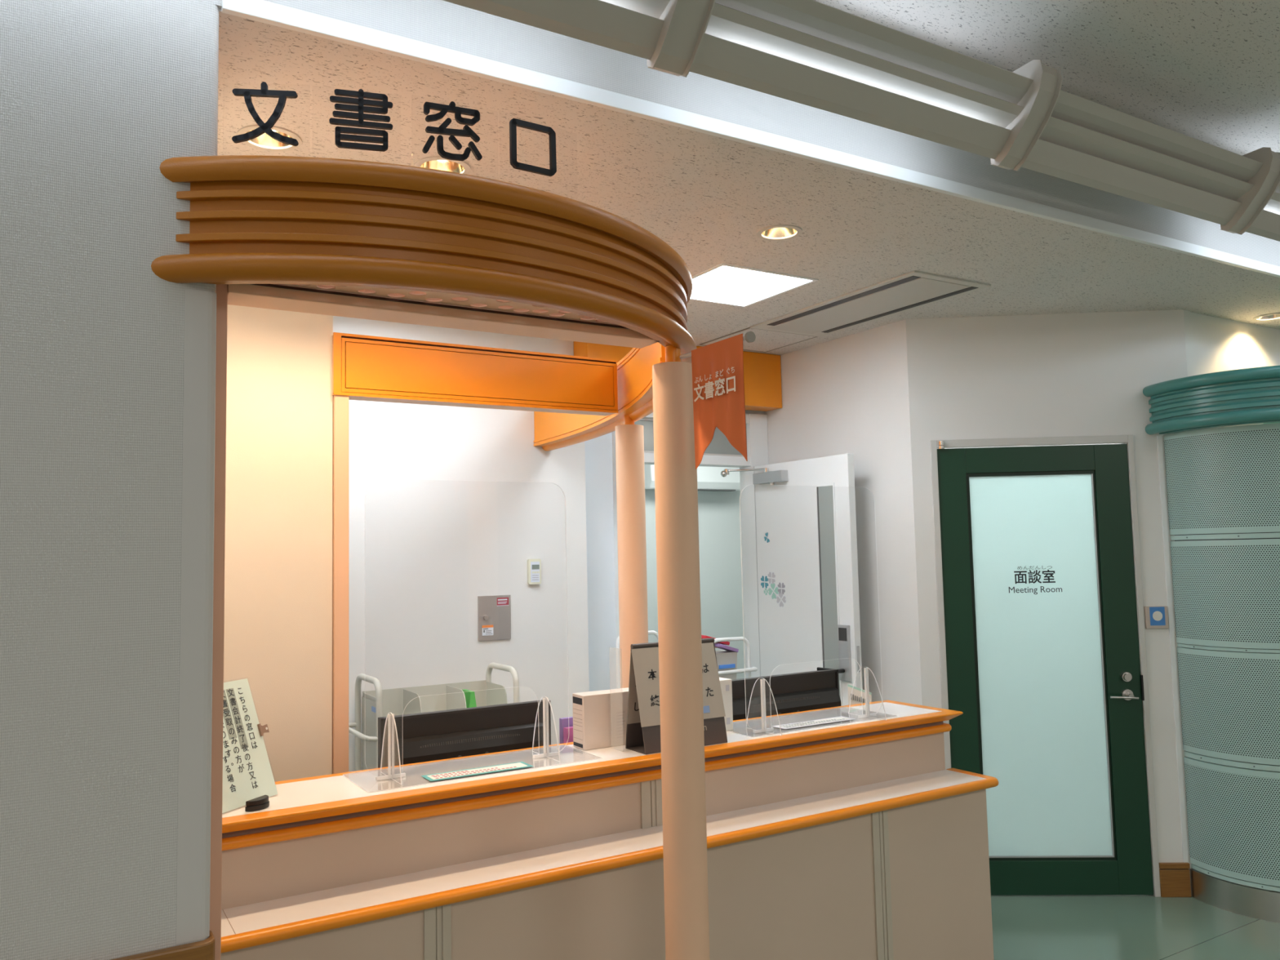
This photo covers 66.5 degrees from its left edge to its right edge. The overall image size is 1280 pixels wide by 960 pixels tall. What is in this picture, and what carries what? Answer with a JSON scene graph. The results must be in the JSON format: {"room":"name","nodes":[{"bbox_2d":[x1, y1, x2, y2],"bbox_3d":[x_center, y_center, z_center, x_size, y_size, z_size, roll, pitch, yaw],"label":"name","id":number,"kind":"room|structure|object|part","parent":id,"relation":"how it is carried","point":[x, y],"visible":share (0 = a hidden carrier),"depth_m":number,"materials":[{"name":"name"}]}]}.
{"room":"hospital reception area","nodes":[
{"label":"hospital reception area","id":0,"kind":"room"},
{"bbox_2d":[223,304,333,782],"bbox_3d":[-1.247,0.492,2.902,0.630,2.610,0.090,1,-5,-31],"label":"wall","id":1,"kind":"structure","parent":0,"point":[277,633],"depth_m":2.97,"materials":[{"name":"beige paint"}]},
{"bbox_2d":[333,315,764,772],"bbox_3d":[-0.699,0.603,4.527,3.260,2.610,0.120,1,-5,-31],"label":"wall","id":2,"kind":"structure","parent":0,"point":[423,552],"depth_m":4.45,"materials":[{"name":"white paint"}]},
{"bbox_2d":[151,155,696,451],"bbox_3d":[-0.452,-0.373,3.247,1.131,0.253,2.897,-1,-4,-5],"label":"canopy","id":3,"kind":"object","parent":2,"relation":"attached to","point":[333,237],"visible":0.95,"depth_m":2.00,"materials":[{"name":"brown wood"}]},
{"bbox_2d":[231,81,556,176],"bbox_3d":[-0.443,-0.676,1.925,0.699,0.151,0.079,1,-5,-23],"label":"sign","id":4,"kind":"object","parent":3,"relation":"on","point":[384,105],"visible":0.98,"depth_m":1.86,"materials":[{"name":"black plastic"}]},
{"bbox_3d":[-0.369,-0.374,2.140,0.960,0.004,0.004,1,-5,-31],"label":"soffit trim","id":5,"kind":"part","parent":3,"relation":"part of","materials":[{"name":"brown"}]},
{"bbox_3d":[-0.371,-0.389,2.033,1.064,0.004,0.182,1,-5,-31],"label":"soffit panel","id":6,"kind":"part","parent":3,"relation":"part of","materials":[{"name":"beige paint"}]},
{"bbox_3d":[-0.517,-0.356,3.351,0.978,0.146,0.008,1,-5,-31],"label":"beam panel","id":7,"kind":"part","parent":3,"relation":"part of","materials":[{"name":"orange wood"}]},
{"bbox_3d":[-0.161,-0.245,3.705,0.132,0.012,1.998,0,-4,-16],"label":"trim","id":8,"kind":"part","parent":3,"relation":"part of","materials":[{"name":"orange wood"}]},
{"bbox_3d":[-0.222,-0.261,3.688,0.521,0.010,1.931,1,-5,-31],"label":"trim","id":9,"kind":"part","parent":3,"relation":"part of","materials":[{"name":"orange wood"}]},
{"bbox_3d":[-0.165,-0.428,3.719,0.132,0.012,1.998,0,-4,-16],"label":"trim","id":10,"kind":"part","parent":3,"relation":"part of","materials":[{"name":"orange wood"}]},
{"bbox_3d":[-0.165,-0.413,3.718,0.132,0.010,1.998,0,-4,-16],"label":"trim","id":11,"kind":"part","parent":3,"relation":"part of","materials":[{"name":"orange wood"}]},
{"bbox_2d":[680,331,755,469],"bbox_3d":[0.180,-0.179,2.323,0.028,0.296,0.285,1,-5,-31],"label":"pennant","id":12,"kind":"object","parent":3,"relation":"hanging from","point":[717,367],"visible":1,"depth_m":2.29,"materials":[{"name":"orange fabric"}]},
{"bbox_3d":[0.176,-0.317,2.338,0.010,0.016,0.277,1,-5,-31],"label":"rod","id":13,"kind":"part","parent":12,"relation":"part of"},
{"bbox_3d":[0.250,-0.325,2.216,0.025,0.025,0.009,1,-5,-31],"label":"knob","id":14,"kind":"part","parent":12,"relation":"part of","materials":[{"name":"beige"}]},
{"bbox_2d":[477,594,511,641],"bbox_3d":[-0.664,0.630,4.465,0.159,0.204,0.016,1,-5,-31],"label":"hatch","id":15,"kind":"object","parent":2,"relation":"attached to","point":[494,611],"visible":1,"depth_m":4.46,"materials":[{"name":"metal"}]},
{"bbox_2d":[483,628,492,634],"bbox_3d":[-0.693,0.689,4.442,0.046,0.027,0.001,1,-5,-31],"label":"print","id":16,"kind":"object","parent":15,"relation":"attached to","point":[486,631],"depth_m":4.44,"materials":[{"name":"grey paper"}]},
{"bbox_2d":[497,599,508,605],"bbox_3d":[-0.631,0.563,4.490,0.059,0.030,0.001,1,-5,-31],"label":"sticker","id":17,"kind":"object","parent":15,"relation":"attached to","point":[500,602],"depth_m":4.49,"materials":[{"name":"red paper"}]},
{"bbox_2d":[527,559,541,584],"bbox_3d":[-0.496,0.430,4.584,0.064,0.118,0.019,1,-5,-31],"label":"controller","id":18,"kind":"object","parent":2,"relation":"attached to","point":[534,566],"visible":1,"depth_m":4.58,"materials":[{"name":"beige plastic"}]},
{"bbox_2d":[612,412,768,678],"bbox_3d":[0.296,0.780,5.104,0.948,2.300,0.105,1,-5,-31],"label":"door frame","id":19,"kind":"structure","parent":2,"relation":"attached to","point":[756,424],"depth_m":5.32,"materials":[{"name":"white paint"}]},
{"bbox_2d":[634,417,747,457],"bbox_3d":[0.260,-0.222,5.153,0.755,0.183,0.015,1,-5,-31],"label":"window","id":20,"kind":"structure","parent":2,"relation":"in","point":[719,445],"depth_m":5.23,"materials":[{"name":"grey glass"}]},
{"bbox_2d":[720,453,862,706],"bbox_3d":[0.739,0.896,4.840,0.190,1.990,0.822,1,-5,-31],"label":"door","id":21,"kind":"structure","parent":2,"relation":"in","point":[811,549],"depth_m":4.83,"materials":[{"name":"white paint"}]},
{"bbox_3d":[0.558,-0.043,5.155,0.280,0.043,0.059,-4,-5,31],"label":"closer arm","id":22,"kind":"part","parent":21,"relation":"part of","materials":[{"name":"silver metal"}]},
{"bbox_2d":[760,575,768,588],"bbox_3d":[0.652,0.533,5.102,0.001,0.068,0.068,1,-5,-31],"label":"sticker","id":23,"kind":"object","parent":21,"relation":"attached to","point":[766,584],"visible":1,"depth_m":5.10,"materials":[{"name":"teal plastic"}]},
{"bbox_2d":[764,532,769,542],"bbox_3d":[0.662,0.301,5.094,0.001,0.056,0.047,1,-5,-31],"label":"sticker","id":24,"kind":"object","parent":21,"relation":"attached to","point":[766,533],"visible":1,"depth_m":5.09,"materials":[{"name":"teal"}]},
{"bbox_2d":[767,571,775,584],"bbox_3d":[0.681,0.508,5.054,0.001,0.065,0.065,1,-5,-31],"label":"sticker","id":25,"kind":"object","parent":21,"relation":"attached to","point":[770,580],"visible":1,"depth_m":5.05,"materials":[{"name":"white"}]},
{"bbox_2d":[768,582,778,599],"bbox_3d":[0.689,0.574,5.039,0.001,0.085,0.085,1,-5,-31],"label":"sticker","id":26,"kind":"object","parent":21,"relation":"attached to","point":[773,596],"visible":1,"depth_m":5.04,"materials":[{"name":"green plastic"}]},
{"bbox_2d":[776,592,786,607],"bbox_3d":[0.721,0.611,4.985,0.001,0.075,0.075,1,-5,-31],"label":"sticker","id":27,"kind":"object","parent":21,"relation":"attached to","point":[780,595],"visible":1,"depth_m":4.98,"materials":[{"name":"white"}]},
{"bbox_2d":[777,582,785,594],"bbox_3d":[0.723,0.554,4.985,0.001,0.062,0.062,1,-5,-31],"label":"sticker","id":28,"kind":"object","parent":21,"relation":"attached to","point":[780,583],"visible":1,"depth_m":4.99,"materials":[{"name":"white plastic"}]},
{"bbox_3d":[0.900,0.896,4.603,0.054,0.019,0.140,1,-5,-31],"label":"handle","id":29,"kind":"part","parent":21,"relation":"part of","materials":[{"name":"black metal"}]},
{"bbox_3d":[1.015,0.832,4.533,0.016,0.120,0.002,1,-5,-31],"label":"strike plate","id":30,"kind":"part","parent":21,"relation":"part of","materials":[{"name":"grey metal"}]},
{"bbox_2d":[0,0,1279,959],"bbox_3d":[0.884,0.262,2.865,12.500,2.970,0.115,1,-5,-31],"label":"wall","id":31,"kind":"structure","parent":0,"point":[95,95],"depth_m":1.71,"materials":[{"name":"paint"}]},
{"bbox_2d":[111,930,214,959],"bbox_3d":[-2.589,0.820,0.638,4.276,0.093,0.067,1,-5,-31],"label":"trim","id":32,"kind":"structure","parent":31,"relation":"attached to","point":[204,949],"depth_m":1.70,"materials":[{"name":"brown wood"}]},
{"bbox_2d":[176,288,216,944],"bbox_3d":[-0.801,0.232,1.776,0.023,1.170,0.064,-4,-5,30],"label":"trim","id":33,"kind":"structure","parent":31,"relation":"attached to","point":[195,713],"depth_m":1.77,"materials":[{"name":"grey"}]},
{"bbox_2d":[221,0,1279,277],"bbox_3d":[2.710,-0.836,4.014,8.230,0.039,0.019,1,-5,-31],"label":"trim","id":34,"kind":"structure","parent":31,"relation":"attached to","point":[260,11],"depth_m":2.40,"materials":[{"name":"white paint"}]},
{"bbox_2d":[442,0,1279,241],"bbox_3d":[0.299,-1.013,2.336,10.100,0.248,0.369,1,-5,-31],"label":"pipe","id":35,"kind":"object","parent":31,"relation":"attached to","point":[812,53],"visible":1,"depth_m":2.49,"materials":[{"name":"grey metal"}]},
{"bbox_2d":[644,488,746,679],"bbox_3d":[0.659,0.733,6.579,4.200,2.600,1.980,1,-5,-31],"label":"wall","id":36,"kind":"structure","parent":0,"point":[721,579],"depth_m":7.59,"materials":[{"name":"white paint"}]},
{"bbox_2d":[644,464,740,491],"bbox_3d":[0.400,-0.028,7.429,0.850,0.222,0.180,1,-5,-31],"label":"air conditioner","id":37,"kind":"object","parent":36,"relation":"attached to","point":[708,478],"visible":0.33,"depth_m":7.42,"materials":[{"name":"white paint"}]},
{"bbox_2d":[697,488,735,491],"bbox_3d":[0.464,0.077,7.406,0.600,0.007,0.070,1,-5,-31],"label":"outlet","id":38,"kind":"object","parent":37,"relation":"attached to","point":[708,490],"depth_m":7.48,"materials":[{"name":"grey"}]},
{"bbox_2d":[217,8,1279,355],"bbox_3d":[1.718,-0.783,4.806,9.100,0.090,2.368,1,-5,-31],"label":"ceiling","id":39,"kind":"structure","parent":0,"point":[708,197],"depth_m":2.99,"materials":[{"name":"beige paint"}]},
{"bbox_2d":[236,124,302,151],"bbox_3d":[-0.930,-0.894,2.450,0.152,0.079,0.152,1,-5,-31],"label":"recessed light","id":40,"kind":"object","parent":39,"relation":"in","point":[263,142],"visible":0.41,"depth_m":2.49,"materials":[{"name":"gold"}]},
{"bbox_2d":[413,155,471,174],"bbox_3d":[-0.538,-0.887,2.659,0.152,0.079,0.152,1,-5,-31],"label":"recessed light","id":41,"kind":"object","parent":39,"relation":"in","point":[437,162],"visible":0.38,"depth_m":2.69,"materials":[{"name":"gold metal"}]},
{"bbox_2d":[573,341,782,411],"bbox_3d":[0.223,-0.541,5.034,1.195,0.290,0.145,1,-5,-31],"label":"wooden beam","id":42,"kind":"structure","parent":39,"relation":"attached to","point":[762,371],"depth_m":5.20,"materials":[{"name":"orange wood"}]},
{"bbox_2d":[689,262,818,307],"bbox_3d":[0.379,-0.784,3.916,0.468,0.024,0.474,1,-5,-31],"label":"recessed light","id":43,"kind":"object","parent":39,"relation":"in","point":[723,282],"visible":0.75,"depth_m":3.91,"materials":[{"name":"white paint"}]},
{"bbox_2d":[699,327,818,352],"bbox_3d":[0.597,-0.703,4.917,0.429,0.004,0.425,1,-5,-31],"label":"ceiling hatch","id":44,"kind":"object","parent":39,"relation":"attached to","point":[766,340],"visible":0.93,"depth_m":4.90,"materials":[{"name":"beige"}]},
{"bbox_2d":[756,224,802,240],"bbox_3d":[0.464,-0.863,3.261,0.152,0.079,0.152,1,-5,-31],"label":"recessed light","id":45,"kind":"object","parent":39,"relation":"in","point":[779,232],"visible":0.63,"depth_m":3.30,"materials":[{"name":"gold"}]},
{"bbox_2d":[750,271,991,337],"bbox_3d":[0.974,-0.755,4.292,0.440,0.010,1.025,1,-5,-31],"label":"ceiling vent","id":46,"kind":"object","parent":39,"relation":"in","point":[913,290],"visible":1,"depth_m":4.20,"materials":[{"name":"white metal"}]},
{"bbox_2d":[1252,312,1279,320],"bbox_3d":[3.004,-0.814,4.647,0.152,0.079,0.152,1,-5,-31],"label":"recessed light","id":47,"kind":"object","parent":39,"relation":"in","point":[1268,317],"visible":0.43,"depth_m":4.69,"materials":[{"name":"gold"}]},
{"bbox_2d":[764,319,921,705],"bbox_3d":[1.005,0.598,4.959,0.100,2.610,1.157,1,-5,-31],"label":"wall","id":48,"kind":"structure","parent":0,"point":[849,393],"depth_m":4.69,"materials":[{"name":"white paint"}]},
{"bbox_2d":[814,0,1279,155],"bbox_3d":[2.425,-1.487,0.404,12.500,0.080,5.940,1,-5,-31],"label":"ceiling","id":49,"kind":"structure","parent":0,"point":[1207,71],"depth_m":2.80,"materials":[{"name":"white paint"}]},
{"bbox_2d":[905,309,1192,869],"bbox_3d":[1.892,0.540,4.453,1.255,2.610,0.100,-1,-4,3],"label":"wall","id":50,"kind":"structure","parent":0,"point":[1082,374],"depth_m":4.47,"materials":[{"name":"white paint"}]},
{"bbox_2d":[929,434,1160,897],"bbox_3d":[1.809,0.823,4.388,0.907,2.040,0.117,-1,-4,3],"label":"door","id":51,"kind":"structure","parent":50,"relation":"in","point":[1042,646],"depth_m":4.40,"materials":[{"name":"green wood"}]},
{"bbox_3d":[1.802,0.825,4.404,0.548,1.696,0.006,-1,-4,3],"label":"pane","id":52,"kind":"part","parent":51,"relation":"part of","materials":[{"name":"white glass"}]},
{"bbox_3d":[2.141,0.956,4.329,0.119,0.048,0.057,-1,-4,3],"label":"lever","id":53,"kind":"part","parent":51,"relation":"part of","materials":[{"name":"metal"}]},
{"bbox_2d":[1144,605,1168,628],"bbox_3d":[2.312,0.615,4.366,0.098,0.099,0.014,-1,-4,3],"label":"door sign","id":54,"kind":"object","parent":50,"relation":"attached to","point":[1156,617],"visible":1,"depth_m":4.36,"materials":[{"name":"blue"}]},
{"bbox_3d":[2.313,0.609,4.361,0.065,0.082,0.002,-1,-4,3],"label":"panel","id":55,"kind":"part","parent":54,"relation":"part of","materials":[{"name":"blue plastic"}]},
{"bbox_2d":[1156,435,1188,862],"bbox_3d":[2.378,0.740,4.357,0.020,1.884,0.006,-1,-4,3],"label":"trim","id":56,"kind":"structure","parent":50,"relation":"attached to","point":[1159,439],"depth_m":4.35,"materials":[{"name":"white paint"}]},
{"bbox_2d":[1159,862,1191,897],"bbox_3d":[2.346,1.754,4.278,0.128,0.145,0.017,-1,-4,3],"label":"baseboard","id":57,"kind":"structure","parent":50,"relation":"attached to","point":[1175,877],"depth_m":4.27,"materials":[{"name":"brown wood"}]},
{"bbox_2d":[1183,310,1225,880],"bbox_3d":[2.539,0.522,4.393,0.063,2.610,0.008,1,-5,-31],"label":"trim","id":58,"kind":"structure","parent":50,"relation":"attached to","point":[1188,332],"depth_m":4.48,"materials":[{"name":"white paint"}]},
{"bbox_2d":[991,885,1279,959],"bbox_3d":[1.389,1.760,2.456,13.000,0.100,13.000,1,-5,-31],"label":"floor","id":59,"kind":"structure","parent":0,"point":[1037,926],"depth_m":3.91,"materials":[{"name":"green tile"}]},
{"bbox_2d":[209,284,227,959],"bbox_3d":[-0.812,0.579,1.850,0.024,2.260,0.100,1,-5,-31],"label":"wall edge","id":60,"kind":"object","parent":59,"relation":"on","point":[221,289],"visible":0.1,"depth_m":1.83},
{"bbox_2d":[332,395,349,773],"bbox_3d":[-0.940,0.766,3.041,0.045,2.070,0.082,1,-5,-31],"label":"post","id":61,"kind":"object","parent":59,"relation":"on","point":[340,496],"visible":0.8,"depth_m":3.04,"materials":[{"name":"orange wood"}]},
{"bbox_2d":[348,662,519,771],"bbox_3d":[-0.849,1.332,4.029,0.677,1.082,0.363,1,-5,-31],"label":"cart","id":62,"kind":"object","parent":59,"relation":"on","point":[376,704],"visible":0.31,"depth_m":4.09,"materials":[{"name":"grey metal"}]},
{"bbox_3d":[-1.116,1.008,3.895,0.066,0.034,0.320,1,-5,-31],"label":"push handle","id":63,"kind":"part","parent":62,"relation":"part of","materials":[{"name":"grey metal"}]},
{"bbox_3d":[-1.077,1.103,3.910,0.005,0.435,0.260,1,-5,-31],"label":"panel","id":64,"kind":"part","parent":62,"relation":"part of","materials":[{"name":"grey"}]},
{"bbox_3d":[-1.083,1.298,3.889,0.025,1.024,0.325,1,-5,-31],"label":"frame","id":65,"kind":"part","parent":62,"relation":"part of","materials":[{"name":"grey metal"}]},
{"bbox_3d":[-0.915,0.955,4.184,0.550,0.145,0.005,1,-5,-31],"label":"panel","id":66,"kind":"part","parent":62,"relation":"part of","materials":[{"name":"grey"}]},
{"bbox_2d":[462,688,476,707],"bbox_3d":[-0.729,0.942,4.149,0.040,0.092,0.100,1,-5,-31],"label":"folder","id":67,"kind":"object","parent":62,"relation":"on","point":[469,695],"visible":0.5,"depth_m":4.11,"materials":[{"name":"green plastic"}]},
{"bbox_3d":[-0.588,1.310,4.191,0.025,1.024,0.325,1,-5,-31],"label":"frame","id":68,"kind":"part","parent":62,"relation":"part of","materials":[{"name":"grey metal"}]},
{"bbox_2d":[220,700,998,959],"bbox_3d":[0.022,1.297,2.930,2.618,0.954,0.511,1,-5,-31],"label":"counter","id":69,"kind":"object","parent":59,"relation":"on","point":[856,841],"depth_m":2.78,"materials":[{"name":"white laminate"}]},
{"bbox_2d":[222,676,278,813],"bbox_3d":[-0.985,0.654,2.419,0.168,0.296,0.220,-3,-5,19],"label":"sign","id":70,"kind":"object","parent":69,"relation":"on","point":[248,780],"visible":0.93,"depth_m":2.45,"materials":[{"name":"paper"}]},
{"bbox_2d":[257,723,269,736],"bbox_3d":[-0.977,0.647,2.534,0.016,0.032,0.032,-3,-5,19],"label":"clip","id":71,"kind":"object","parent":70,"relation":"on","point":[262,729],"visible":1,"depth_m":2.53,"materials":[{"name":"brown"}]},
{"bbox_2d":[342,744,601,792],"bbox_3d":[-0.469,0.817,2.784,0.687,0.004,0.252,1,-5,-31],"label":"desk mat","id":72,"kind":"object","parent":69,"relation":"on","point":[561,744],"depth_m":2.72,"materials":[{"name":"plastic"}]},
{"bbox_2d":[364,479,568,784],"bbox_3d":[-0.484,0.409,2.806,0.614,0.816,0.186,1,-5,-31],"label":"shield","id":73,"kind":"object","parent":72,"relation":"on","point":[545,726],"visible":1,"depth_m":2.81,"materials":[{"name":"clear plastic"}]},
{"bbox_3d":[-0.677,0.724,2.655,0.016,0.172,0.004,1,-5,-31],"label":"clip post","id":74,"kind":"part","parent":73,"relation":"part of","materials":[{"name":"plastic"}]},
{"bbox_3d":[-0.279,0.734,2.898,0.016,0.172,0.004,1,-5,-31],"label":"clip post","id":75,"kind":"part","parent":73,"relation":"part of","materials":[{"name":"plastic"}]},
{"bbox_3d":[-0.450,0.810,2.716,0.302,0.001,0.079,1,-5,-31],"label":"notice strip","id":76,"kind":"part","parent":72,"relation":"part of","materials":[{"name":"white paper"}]},
{"bbox_2d":[222,702,941,817],"bbox_3d":[-0.057,0.842,3.017,2.556,0.028,0.281,1,-5,-31],"label":"countertop","id":77,"kind":"structure","parent":69,"relation":"on","point":[317,791],"depth_m":2.81,"materials":[{"name":"white laminate"}]},
{"bbox_3d":[0.009,0.940,2.914,2.566,0.186,0.030,1,-5,-31],"label":"panel","id":78,"kind":"part","parent":69,"relation":"part of","materials":[{"name":"beige laminate"}]},
{"bbox_3d":[-0.039,0.888,3.014,2.586,0.028,0.298,1,-5,-31],"label":"edge rod","id":79,"kind":"part","parent":69,"relation":"part of","materials":[{"name":"orange wood"}]},
{"bbox_2d":[572,687,628,750],"bbox_3d":[-0.073,0.751,3.091,0.278,0.164,0.074,1,-5,-31],"label":"box file","id":80,"kind":"object","parent":69,"relation":"on","point":[599,717],"visible":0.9,"depth_m":3.03,"materials":[{"name":"grey cardboard"}]},
{"bbox_3d":[0.005,1.417,2.910,2.575,0.712,0.440,1,-5,-31],"label":"panel","id":81,"kind":"part","parent":69,"relation":"part of","materials":[{"name":"beige laminate"}]},
{"bbox_2d":[625,637,727,754],"bbox_3d":[0.108,0.664,3.041,0.317,0.322,0.118,1,-5,-31],"label":"sign","id":82,"kind":"object","parent":69,"relation":"on","point":[643,715],"visible":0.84,"depth_m":2.99,"materials":[{"name":"grey"}]},
{"bbox_2d":[719,677,733,730],"bbox_3d":[0.231,0.757,3.289,0.123,0.168,0.109,1,-5,-31],"label":"box","id":83,"kind":"object","parent":69,"relation":"on","point":[726,684],"visible":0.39,"depth_m":3.27,"materials":[{"name":"white cardboard"}]},
{"bbox_2d":[725,706,897,737],"bbox_3d":[0.570,0.841,3.409,0.645,0.004,0.265,1,-5,-31],"label":"desk mat","id":84,"kind":"object","parent":69,"relation":"on","point":[840,707],"depth_m":3.36,"materials":[{"name":"plastic"}]},
{"bbox_2d":[739,484,886,735],"bbox_3d":[0.600,0.427,3.368,0.614,0.816,0.186,1,-5,-31],"label":"shield","id":85,"kind":"object","parent":84,"relation":"on","point":[868,714],"visible":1,"depth_m":3.27,"materials":[{"name":"clear plastic"}]},
{"bbox_3d":[0.407,0.743,3.217,0.016,0.172,0.004,1,-5,-31],"label":"clip post","id":86,"kind":"part","parent":85,"relation":"part of","materials":[{"name":"plastic"}]},
{"bbox_3d":[0.805,0.753,3.459,0.016,0.172,0.004,1,-5,-31],"label":"clip post","id":87,"kind":"part","parent":85,"relation":"part of","materials":[{"name":"plastic"}]},
{"bbox_3d":[0.601,0.836,3.363,0.320,0.001,0.073,1,-5,-31],"label":"notice strip","id":88,"kind":"part","parent":84,"relation":"part of","materials":[{"name":"white paper"}]},
{"bbox_2d":[615,415,648,688],"bbox_3d":[-0.018,0.789,3.610,0.107,2.070,0.107,1,-5,-31],"label":"column","id":89,"kind":"structure","parent":59,"relation":"on","point":[629,437],"depth_m":3.61,"materials":[{"name":"beige wood"}]},
{"bbox_2d":[652,345,710,959],"bbox_3d":[0.105,0.695,2.395,0.107,2.070,0.107,1,-5,-31],"label":"column","id":90,"kind":"structure","parent":59,"relation":"on","point":[686,924],"depth_m":2.37,"materials":[{"name":"beige wood"}]},
{"bbox_2d":[615,630,757,688],"bbox_3d":[0.229,1.313,4.689,0.700,1.172,0.201,-1,-4,3],"label":"cart","id":91,"kind":"object","parent":59,"relation":"on","point":[748,669],"visible":0.19,"depth_m":4.70,"materials":[{"name":"white paint"}]},
{"bbox_3d":[0.006,1.296,4.708,0.259,1.124,0.019,1,-5,-31],"label":"frame","id":92,"kind":"part","parent":91,"relation":"part of","materials":[{"name":"white paint"}]},
{"bbox_2d":[715,649,737,679],"bbox_3d":[0.381,1.059,4.782,0.160,0.428,0.139,1,-5,-31],"label":"bin","id":93,"kind":"object","parent":91,"relation":"on","point":[726,660],"visible":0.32,"depth_m":4.75,"materials":[{"name":"grey plastic"}]},
{"bbox_2d":[714,643,738,652],"bbox_3d":[0.413,0.822,4.787,0.118,0.050,0.080,1,-5,-31],"label":"file","id":94,"kind":"object","parent":93,"relation":"on","point":[719,646],"visible":0.77,"depth_m":4.76,"materials":[{"name":"purple plastic"}]},
{"bbox_2d":[701,635,729,644],"bbox_3d":[0.356,0.781,4.768,0.148,0.056,0.080,1,-5,-31],"label":"file","id":95,"kind":"object","parent":94,"relation":"on","point":[702,636],"visible":0.42,"depth_m":4.74,"materials":[{"name":"red"}]},
{"bbox_3d":[0.441,1.303,4.679,0.254,1.087,0.019,1,-5,-31],"label":"frame","id":96,"kind":"part","parent":91,"relation":"part of","materials":[{"name":"white paint"}]},
{"bbox_2d":[1142,364,1279,923],"bbox_3d":[2.885,0.679,4.253,1.018,2.261,0.786,1,-5,-31],"label":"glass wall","id":97,"kind":"structure","parent":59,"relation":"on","point":[1223,482],"depth_m":4.12,"materials":[{"name":"teal green paint"},{"name":"perforated teal metal"},{"name":"steel"}]},
{"bbox_3d":[2.859,0.006,4.343,0.839,0.453,0.616,1,-5,-31],"label":"panel","id":98,"kind":"part","parent":97,"relation":"part of","materials":[{"name":"teal"}]},
{"bbox_3d":[2.869,0.486,4.307,0.839,0.453,0.616,1,-5,-31],"label":"panel","id":99,"kind":"part","parent":97,"relation":"part of","materials":[{"name":"teal"}]},
{"bbox_3d":[2.879,0.956,4.272,0.839,0.452,0.616,1,-5,-31],"label":"panel","id":100,"kind":"part","parent":97,"relation":"part of","materials":[{"name":"teal"}]},
{"bbox_3d":[2.890,1.439,4.235,0.839,0.457,0.616,1,-5,-31],"label":"panel","id":101,"kind":"part","parent":97,"relation":"part of","materials":[{"name":"teal"}]},
{"bbox_3d":[2.897,1.750,4.210,0.849,0.119,0.624,1,-5,-31],"label":"kick plate","id":102,"kind":"part","parent":97,"relation":"part of","materials":[{"name":"metal"}]},
{"bbox_3d":[0.111,1.459,3.413,2.000,0.700,0.237,1,-5,-31],"label":"office desk","id":103,"kind":"object","parent":59,"relation":"on","visible":0},
{"bbox_2d":[377,699,551,768],"bbox_3d":[-0.533,0.914,3.093,0.572,0.366,0.155,1,-5,-31],"label":"monitor","id":104,"kind":"object","parent":103,"relation":"on","point":[428,736],"visible":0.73,"depth_m":3.09,"materials":[{"name":"black plastic"}]},
{"bbox_2d":[559,716,573,743],"bbox_3d":[-0.185,0.943,3.217,0.130,0.312,0.092,1,-5,-31],"label":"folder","id":105,"kind":"object","parent":103,"relation":"on","point":[566,730],"visible":0.06,"depth_m":3.21,"materials":[{"name":"purple plastic"}]},
{"bbox_2d":[731,668,840,720],"bbox_3d":[0.566,0.941,3.763,0.572,0.366,0.155,1,-5,-31],"label":"monitor","id":106,"kind":"object","parent":103,"relation":"on","point":[794,692],"visible":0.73,"depth_m":3.78,"materials":[{"name":"black plastic"}]},
{"bbox_2d":[848,684,871,705],"bbox_3d":[0.875,0.969,3.864,0.094,0.312,0.008,-3,-5,28],"label":"desk calendar","id":107,"kind":"object","parent":103,"relation":"on","point":[856,692],"visible":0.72,"depth_m":3.88,"materials":[{"name":"white paper"}]},
{"bbox_2d":[850,693,865,702],"bbox_3d":[0.870,0.868,3.870,0.067,0.037,0.003,-3,-5,28],"label":"print","id":108,"kind":"object","parent":107,"relation":"attached to","point":[855,698],"depth_m":3.87,"materials":[{"name":"grey paper"}]},
{"bbox_2d":[1190,311,1279,885],"bbox_3d":[4.220,0.567,5.480,4.070,2.610,0.100,1,-5,-31],"label":"wall","id":109,"kind":"structure","parent":0,"point":[1219,344],"depth_m":4.68,"materials":[{"name":"white paint"}]}
]}

